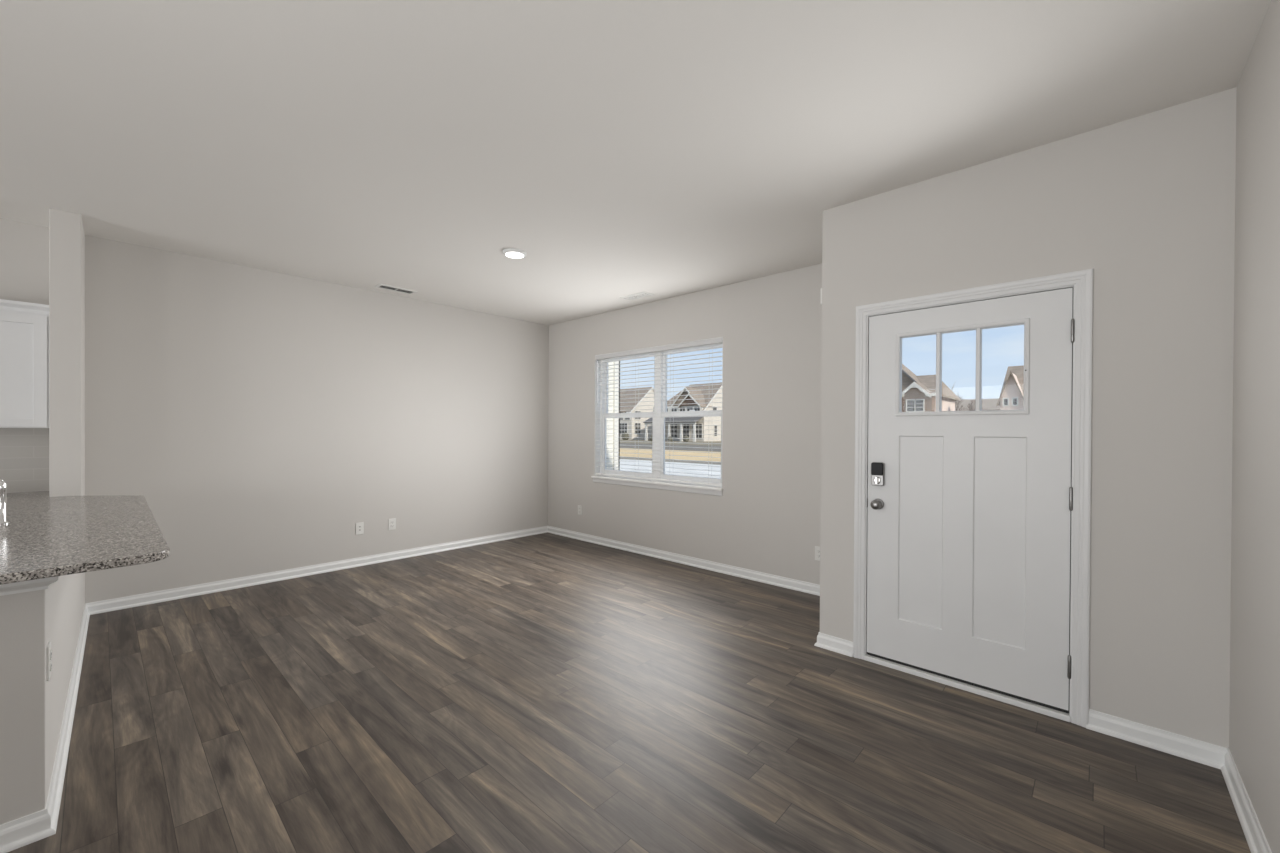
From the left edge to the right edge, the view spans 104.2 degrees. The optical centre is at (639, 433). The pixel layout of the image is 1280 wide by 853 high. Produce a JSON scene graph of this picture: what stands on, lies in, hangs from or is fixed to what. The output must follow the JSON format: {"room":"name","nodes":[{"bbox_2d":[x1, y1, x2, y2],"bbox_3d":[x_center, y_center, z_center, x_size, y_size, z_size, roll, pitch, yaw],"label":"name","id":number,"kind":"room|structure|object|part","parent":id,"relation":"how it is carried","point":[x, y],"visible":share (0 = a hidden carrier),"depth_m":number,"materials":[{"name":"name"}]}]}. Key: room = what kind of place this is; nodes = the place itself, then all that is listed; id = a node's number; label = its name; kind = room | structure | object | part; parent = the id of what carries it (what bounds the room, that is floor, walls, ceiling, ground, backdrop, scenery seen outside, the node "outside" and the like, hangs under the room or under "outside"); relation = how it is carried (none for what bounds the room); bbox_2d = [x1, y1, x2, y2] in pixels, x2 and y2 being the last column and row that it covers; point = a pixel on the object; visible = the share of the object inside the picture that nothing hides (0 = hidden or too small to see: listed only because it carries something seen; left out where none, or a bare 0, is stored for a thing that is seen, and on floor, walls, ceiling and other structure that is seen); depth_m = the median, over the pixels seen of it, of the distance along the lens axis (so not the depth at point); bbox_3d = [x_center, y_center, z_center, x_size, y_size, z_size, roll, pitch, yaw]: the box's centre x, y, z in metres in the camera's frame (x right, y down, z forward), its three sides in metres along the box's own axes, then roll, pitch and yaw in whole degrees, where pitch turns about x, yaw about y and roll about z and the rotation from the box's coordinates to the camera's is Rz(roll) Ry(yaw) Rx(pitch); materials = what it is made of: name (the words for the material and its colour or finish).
{"room":"empty living room","nodes":[
{"label":"empty living room","id":0,"kind":"room"},
{"bbox_2d":[0,573,81,824],"bbox_3d":[-2.862,0.885,2.409,2.321,0.884,0.136,1,0,44],"label":"wall","id":1,"kind":"structure","parent":0,"point":[32,707],"depth_m":1.64,"materials":[{"name":"paint"}]},
{"bbox_2d":[0,576,58,595],"bbox_3d":[-2.037,0.484,1.641,0.131,0.066,0.169,1,0,43],"label":"trim","id":2,"kind":"structure","parent":1,"relation":"attached to","point":[38,584],"depth_m":1.62,"materials":[{"name":"white paint"}]},
{"bbox_2d":[0,603,89,852],"bbox_3d":[-3.024,1.283,2.581,2.835,0.084,0.160,1,0,44],"label":"baseboard","id":3,"kind":"structure","parent":1,"relation":"attached to","point":[20,832],"depth_m":1.79,"materials":[{"name":"white paint"}]},
{"bbox_2d":[47,641,51,680],"bbox_3d":[-2.035,0.785,1.718,0.072,0.116,0.010,1,0,43],"label":"power outlet","id":4,"kind":"object","parent":1,"relation":"attached to","point":[49,651],"visible":1,"depth_m":1.70,"materials":[{"name":"white plastic"}]},
{"bbox_2d":[0,491,169,584],"bbox_3d":[-3.527,0.427,1.888,3.020,0.030,2.402,1,0,43],"label":"countertop","id":5,"kind":"structure","parent":1,"relation":"on","point":[45,536],"depth_m":2.03,"materials":[{"name":"stone"}]},
{"bbox_2d":[0,479,9,524],"bbox_3d":[-2.985,0.297,2.213,0.102,0.232,0.238,1,0,43],"label":"kitchen faucet","id":6,"kind":"object","parent":5,"relation":"on","point":[3,485],"visible":1,"depth_m":2.26,"materials":[{"name":"silver metal"}]},
{"bbox_2d":[49,208,84,617],"bbox_3d":[-3.871,-0.055,3.376,0.490,2.743,0.145,1,0,43],"label":"wall partition","id":7,"kind":"structure","parent":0,"point":[66,229],"depth_m":3.21,"materials":[{"name":"paint"}]},
{"bbox_2d":[0,218,548,602],"bbox_3d":[-4.850,-0.057,2.770,0.130,2.743,10.908,1,0,43],"label":"wall","id":8,"kind":"structure","parent":0,"point":[259,417],"depth_m":4.49,"materials":[{"name":"paint"}]},
{"bbox_2d":[0,428,48,492],"bbox_3d":[-4.771,0.172,2.755,0.010,0.458,1.992,1,0,43],"label":"backsplash","id":9,"kind":"structure","parent":8,"relation":"attached to","point":[24,452],"depth_m":3.39,"materials":[{"name":"grey paint"}]},
{"bbox_2d":[0,299,48,427],"bbox_3d":[-4.277,-0.435,3.029,0.357,0.802,0.906,1,0,43],"label":"upper cabinet","id":10,"kind":"object","parent":8,"relation":"attached to","point":[24,326],"visible":0.79,"depth_m":3.19,"materials":[{"name":"white paint"}]},
{"bbox_3d":[-4.280,-0.810,3.032,0.343,0.052,0.906,1,0,43],"label":"crown moulding","id":11,"kind":"part","parent":10,"relation":"part of","materials":[{"name":"white paint"}]},
{"bbox_2d":[86,526,547,614],"bbox_3d":[-2.608,1.272,5.107,0.024,0.084,4.113,1,0,43],"label":"baseboard","id":12,"kind":"structure","parent":8,"relation":"attached to","point":[109,605],"depth_m":4.47,"materials":[{"name":"white paint"}]},
{"bbox_2d":[356,522,363,534],"bbox_3d":[-2.774,0.942,4.934,0.008,0.116,0.072,1,0,43],"label":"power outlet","id":13,"kind":"object","parent":8,"relation":"attached to","point":[359,526],"visible":1,"depth_m":4.94,"materials":[{"name":"white plastic"}]},
{"bbox_2d":[388,518,395,529],"bbox_3d":[-2.566,0.942,5.161,0.009,0.116,0.072,1,0,43],"label":"power outlet","id":14,"kind":"object","parent":8,"relation":"attached to","point":[391,522],"visible":1,"depth_m":5.16,"materials":[{"name":"white plastic"}]},
{"bbox_2d":[7,532,1250,852],"bbox_3d":[-1.701,1.406,-0.127,8.710,0.120,10.908,1,0,43],"label":"floor","id":15,"kind":"structure","parent":0,"point":[547,692],"depth_m":2.20,"materials":[{"name":"brown wood"}]},
{"bbox_2d":[0,0,1270,324],"bbox_3d":[-1.686,-1.497,-0.142,8.710,0.200,10.908,1,0,43],"label":"ceiling","id":16,"kind":"structure","parent":0,"point":[665,149],"depth_m":2.21,"materials":[{"name":"paint"}]},
{"bbox_2d":[375,284,416,294],"bbox_3d":[-2.413,-1.423,4.938,0.150,0.008,0.350,1,0,43],"label":"ceiling vent","id":17,"kind":"object","parent":16,"relation":"in","point":[381,286],"visible":1,"depth_m":4.93,"materials":[{"name":"white metal"}]},
{"bbox_2d":[503,248,526,258],"bbox_3d":[-0.981,-1.401,3.903,0.184,0.026,0.184,1,0,43],"label":"recessed light","id":18,"kind":"object","parent":16,"relation":"in","point":[514,253],"visible":1,"depth_m":3.86,"materials":[{"name":"white paint"}]},
{"bbox_2d":[505,252,523,257],"bbox_3d":[-0.981,-1.394,3.903,0.141,0.011,0.141,1,0,43],"label":"diffuser","id":19,"kind":"object","parent":18,"relation":"attached to","point":[508,254],"depth_m":3.89,"materials":[{"name":"white plastic"}]},
{"bbox_2d":[620,291,653,300],"bbox_3d":[-0.033,-1.411,5.147,0.350,0.008,0.150,1,0,43],"label":"ceiling vent","id":20,"kind":"object","parent":16,"relation":"in","point":[641,294],"visible":1,"depth_m":5.14,"materials":[{"name":"white metal"}]},
{"bbox_2d":[548,264,821,584],"bbox_3d":[0.390,-0.042,5.230,4.250,2.743,0.190,1,0,43],"label":"wall","id":21,"kind":"structure","parent":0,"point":[766,516],"depth_m":4.71,"materials":[{"name":"paint"}]},
{"bbox_2d":[578,505,581,514],"bbox_3d":[-0.747,0.952,6.183,0.072,0.116,0.009,1,0,43],"label":"power outlet","id":22,"kind":"object","parent":21,"relation":"attached to","point":[579,506],"visible":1,"depth_m":6.18,"materials":[{"name":"white plastic"}]},
{"bbox_2d":[595,337,722,485],"bbox_3d":[0.140,-0.209,5.406,1.799,1.429,0.088,1,0,43],"label":"window blind","id":23,"kind":"object","parent":21,"relation":"attached to","point":[710,342],"visible":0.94,"depth_m":5.32,"materials":[{"name":"white plastic"}]},
{"bbox_3d":[-0.396,-0.196,5.920,0.002,1.375,0.056,1,0,43],"label":"ladder cord","id":24,"kind":"part","parent":23,"relation":"part of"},
{"bbox_3d":[-0.034,-0.192,5.587,0.002,1.375,0.056,1,0,43],"label":"ladder cord","id":25,"kind":"part","parent":23,"relation":"part of","materials":[{"name":"white fabric"}]},
{"bbox_3d":[0.146,0.495,5.421,1.787,0.020,0.052,1,0,43],"label":"rail","id":26,"kind":"part","parent":23,"relation":"part of","materials":[{"name":"white plastic"}]},
{"bbox_3d":[0.334,-0.189,5.248,0.002,1.375,0.056,1,0,43],"label":"ladder cord","id":27,"kind":"part","parent":23,"relation":"part of","materials":[{"name":"white fabric"}]},
{"bbox_3d":[0.696,-0.185,4.915,0.002,1.375,0.056,1,0,43],"label":"ladder cord","id":28,"kind":"part","parent":23,"relation":"part of","materials":[{"name":"white fabric"}]},
{"bbox_2d":[595,337,722,486],"bbox_3d":[0.177,-0.202,5.447,1.815,1.464,0.157,1,0,43],"label":"window","id":29,"kind":"structure","parent":21,"relation":"attached to","point":[658,432],"depth_m":5.46,"materials":[{"name":"white plastic"}]},
{"bbox_3d":[-0.136,0.124,5.773,0.837,0.726,0.028,1,0,43],"label":"sash","id":30,"kind":"part","parent":29,"relation":"part of","materials":[{"name":"white plastic"}]},
{"bbox_3d":[-0.112,-0.539,5.792,0.837,0.716,0.028,1,0,43],"label":"sash","id":31,"kind":"part","parent":29,"relation":"part of","materials":[{"name":"clear glass"}]},
{"bbox_3d":[0.535,0.130,5.155,0.808,0.726,0.028,1,0,43],"label":"sash","id":32,"kind":"part","parent":29,"relation":"part of","materials":[{"name":"white plastic"}]},
{"bbox_3d":[0.559,-0.533,5.174,0.808,0.716,0.028,1,0,43],"label":"sash","id":33,"kind":"part","parent":29,"relation":"part of","materials":[{"name":"clear glass"}]},
{"bbox_2d":[548,526,819,595],"bbox_3d":[0.272,1.287,5.235,4.090,0.084,0.024,1,0,43],"label":"baseboard","id":34,"kind":"structure","parent":21,"relation":"attached to","point":[811,588],"depth_m":4.94,"materials":[{"name":"white paint"}]},
{"bbox_2d":[815,546,819,560],"bbox_3d":[1.484,0.999,4.130,0.072,0.116,0.009,1,0,43],"label":"power outlet","id":35,"kind":"object","parent":21,"relation":"attached to","point":[817,549],"visible":0.7,"depth_m":4.14,"materials":[{"name":"white plastic"}]},
{"bbox_2d":[820,87,1236,747],"bbox_3d":[2.849,-0.011,1.685,4.490,2.743,0.160,1,0,43],"label":"wall","id":36,"kind":"structure","parent":0,"point":[1146,203],"depth_m":2.20,"materials":[{"name":"paint"}]},
{"bbox_2d":[864,654,1070,721],"bbox_3d":[1.728,1.336,2.706,0.928,0.027,0.176,1,0,43],"label":"trim","id":37,"kind":"structure","parent":36,"relation":"attached to","point":[1047,711],"depth_m":2.59,"materials":[{"name":"white paint"}]},
{"bbox_2d":[867,287,1074,712],"bbox_3d":[1.681,0.316,2.642,0.927,2.013,0.114,1,0,43],"label":"door","id":38,"kind":"structure","parent":36,"relation":"in","point":[969,527],"depth_m":2.59,"materials":[{"name":"white paint"}]},
{"bbox_3d":[1.391,0.414,2.915,0.063,0.063,0.012,1,0,43],"label":"knob","id":39,"kind":"part","parent":38,"relation":"part of","materials":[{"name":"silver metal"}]},
{"bbox_3d":[1.559,0.540,2.774,0.229,1.058,0.007,1,0,43],"label":"recessed panel","id":40,"kind":"part","parent":38,"relation":"part of","materials":[{"name":"white paint"}]},
{"bbox_3d":[1.823,0.543,2.532,0.229,1.058,0.007,1,0,43],"label":"recessed panel","id":41,"kind":"part","parent":38,"relation":"part of","materials":[{"name":"white paint"}]},
{"bbox_2d":[853,269,1092,727],"bbox_3d":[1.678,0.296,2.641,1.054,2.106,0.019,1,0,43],"label":"trim","id":42,"kind":"structure","parent":36,"relation":"attached to","point":[1082,280],"depth_m":2.32,"materials":[{"name":"white paint"}]},
{"bbox_2d":[1086,709,1228,768],"bbox_3d":[2.210,1.313,2.148,0.429,0.084,0.024,1,0,43],"label":"baseboard","id":43,"kind":"structure","parent":36,"relation":"attached to","point":[1192,749],"depth_m":2.14,"materials":[{"name":"white paint"}]},
{"bbox_2d":[1229,0,1279,852],"bbox_3d":[0.945,-0.014,0.346,0.130,2.743,4.389,1,0,43],"label":"wall","id":44,"kind":"structure","parent":0,"point":[1254,709],"depth_m":1.69,"materials":[{"name":"paint"}]},
{"bbox_2d":[1221,749,1271,852],"bbox_3d":[0.881,1.315,0.405,0.024,0.084,4.389,1,0,43],"label":"baseboard","id":45,"kind":"structure","parent":44,"relation":"attached to","point":[1257,842],"depth_m":1.74,"materials":[{"name":"white paint"}]},
{"bbox_3d":[1.580,-0.027,3.504,0.160,2.743,0.799,1,0,43],"label":"wall","id":46,"kind":"structure","parent":0,"visible":0},
{"bbox_2d":[814,632,852,656],"bbox_3d":[1.521,1.302,3.434,0.235,0.084,0.983,1,0,43],"label":"baseboard","id":47,"kind":"structure","parent":46,"relation":"attached to","point":[835,644],"depth_m":3.08,"materials":[{"name":"white paint"}]},
{"label":"outside","id":48,"kind":"structure","parent":0,"visible":0},
{"bbox_2d":[620,448,720,461],"bbox_3d":[-10.515,1.513,47.662,200.000,0.300,11.100,1,0,43],"label":"lawn","id":49,"kind":"structure","parent":48,"point":[626,452],"depth_m":34.75,"materials":[{"name":"beige plant"}]},
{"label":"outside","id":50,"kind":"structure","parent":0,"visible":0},
{"bbox_2d":[620,443,720,451],"bbox_3d":[-2.524,1.501,56.344,200.000,0.360,12.500,1,0,43],"label":"road","id":51,"kind":"structure","parent":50,"point":[622,445],"depth_m":49.51,"materials":[{"name":"grey asphalt"}]},
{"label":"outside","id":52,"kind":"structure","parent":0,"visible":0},
{"bbox_2d":[620,459,720,477],"bbox_3d":[-20.836,1.557,36.447,200.000,0.300,16.982,1,0,43],"label":"street","id":53,"kind":"structure","parent":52,"point":[644,463],"depth_m":22.63,"materials":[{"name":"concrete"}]},
{"bbox_2d":[606,361,619,469],"bbox_3d":[-0.974,0.011,7.459,0.665,3.300,1.232,1,0,43],"label":"wall","id":54,"kind":"structure","parent":53,"relation":"on","point":[612,423],"depth_m":7.61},
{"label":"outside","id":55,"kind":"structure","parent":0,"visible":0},
{"bbox_2d":[620,440,720,445],"bbox_3d":[33.537,1.264,95.526,200.000,0.650,94.000,1,0,43],"label":"yard","id":56,"kind":"structure","parent":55,"point":[621,441],"depth_m":66.78,"materials":[{"name":"plant"}]},
{"bbox_2d":[621,432,628,439],"bbox_3d":[-2.401,0.569,81.984,1.256,1.388,1.267,1,0,43],"label":"shrub","id":57,"kind":"object","parent":56,"relation":"on","point":[623,435],"visible":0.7,"depth_m":81.60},
{"bbox_2d":[620,387,653,439],"bbox_3d":[-1.301,-3.489,89.532,9.380,9.150,10.800,1,0,43],"label":"house","id":58,"kind":"structure","parent":56,"relation":"on","point":[634,406],"depth_m":84.79,"materials":[{"name":"beige"}]},
{"bbox_3d":[-2.821,-0.744,84.130,1.900,1.800,0.050,1,0,43],"label":"pane","id":59,"kind":"part","parent":58,"relation":"part of","materials":[{"name":"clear glass"}]},
{"bbox_3d":[2.132,-5.660,86.372,0.080,4.700,10.800,1,0,43],"label":"rake trim","id":60,"kind":"part","parent":58,"relation":"part of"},
{"bbox_2d":[643,382,721,441],"bbox_3d":[8.551,-3.333,79.107,10.000,9.050,12.800,1,0,43],"label":"house","id":61,"kind":"structure","parent":56,"relation":"on","point":[674,432],"depth_m":74.82,"materials":[{"name":"beige"}]},
{"bbox_3d":[5.069,-0.365,76.869,1.750,2.000,0.050,1,0,43],"label":"pane","id":62,"kind":"part","parent":61,"relation":"part of","materials":[{"name":"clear glass"}]},
{"bbox_3d":[6.761,-0.348,75.312,1.750,2.000,0.050,1,0,43],"label":"pane","id":63,"kind":"part","parent":61,"relation":"part of","materials":[{"name":"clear glass"}]},
{"bbox_3d":[8.454,-0.331,73.754,1.750,2.000,0.050,1,0,43],"label":"pane","id":64,"kind":"part","parent":61,"relation":"part of","materials":[{"name":"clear glass"}]},
{"bbox_3d":[12.874,-5.377,76.487,0.080,4.850,10.800,1,0,43],"label":"rake trim","id":65,"kind":"part","parent":61,"relation":"part of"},
{"bbox_2d":[902,364,959,411],"bbox_3d":[30.903,-3.837,59.012,9.900,10.500,11.700,1,0,43],"label":"house","id":66,"kind":"structure","parent":56,"relation":"on","point":[918,392],"depth_m":53.95,"materials":[{"name":"beige"}]},
{"bbox_3d":[29.038,-2.943,53.451,0.700,1.150,0.050,1,0,43],"label":"pane","id":67,"kind":"part","parent":66,"relation":"part of","materials":[{"name":"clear glass"}]},
{"bbox_3d":[29.663,-2.937,52.876,0.700,1.150,0.050,1,0,43],"label":"pane","id":68,"kind":"part","parent":66,"relation":"part of","materials":[{"name":"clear glass"}]},
{"bbox_2d":[955,393,972,410],"bbox_3d":[41.728,-1.968,65.521,3.292,7.232,3.712,0,0,-34],"label":"bare tree","id":69,"kind":"object","parent":56,"relation":"on","point":[956,402],"visible":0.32,"depth_m":65.07,"materials":[{"name":"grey plant"}]},
{"bbox_2d":[965,398,985,410],"bbox_3d":[41.852,-1.427,62.083,2.294,6.189,3.268,1,0,35],"label":"bare tree","id":70,"kind":"object","parent":56,"relation":"on","point":[969,404],"visible":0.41,"depth_m":62.05,"materials":[{"name":"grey plant"}]},
{"bbox_2d":[955,398,998,410],"bbox_3d":[52.259,-1.981,79.654,13.800,6.800,9.000,1,0,43],"label":"house","id":71,"kind":"structure","parent":56,"relation":"on","point":[986,403],"depth_m":77.16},
{"bbox_2d":[986,400,999,409],"bbox_3d":[50.238,-1.492,65.206,7.200,5.950,8.800,1,0,43],"label":"house","id":72,"kind":"structure","parent":56,"relation":"on","point":[993,406],"depth_m":64.60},
{"bbox_2d":[997,365,1023,409],"bbox_3d":[42.622,-2.712,48.499,11.600,8.480,11.300,1,0,43],"label":"house","id":73,"kind":"structure","parent":56,"relation":"on","point":[1011,397],"depth_m":47.93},
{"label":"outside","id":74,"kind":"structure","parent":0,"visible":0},
{"bbox_2d":[620,457,720,464],"bbox_3d":[-14.679,1.520,43.136,200.000,0.330,1.200,1,0,43],"label":"curb","id":75,"kind":"object","parent":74,"point":[630,458],"depth_m":27.27,"materials":[{"name":"concrete"}]}
]}

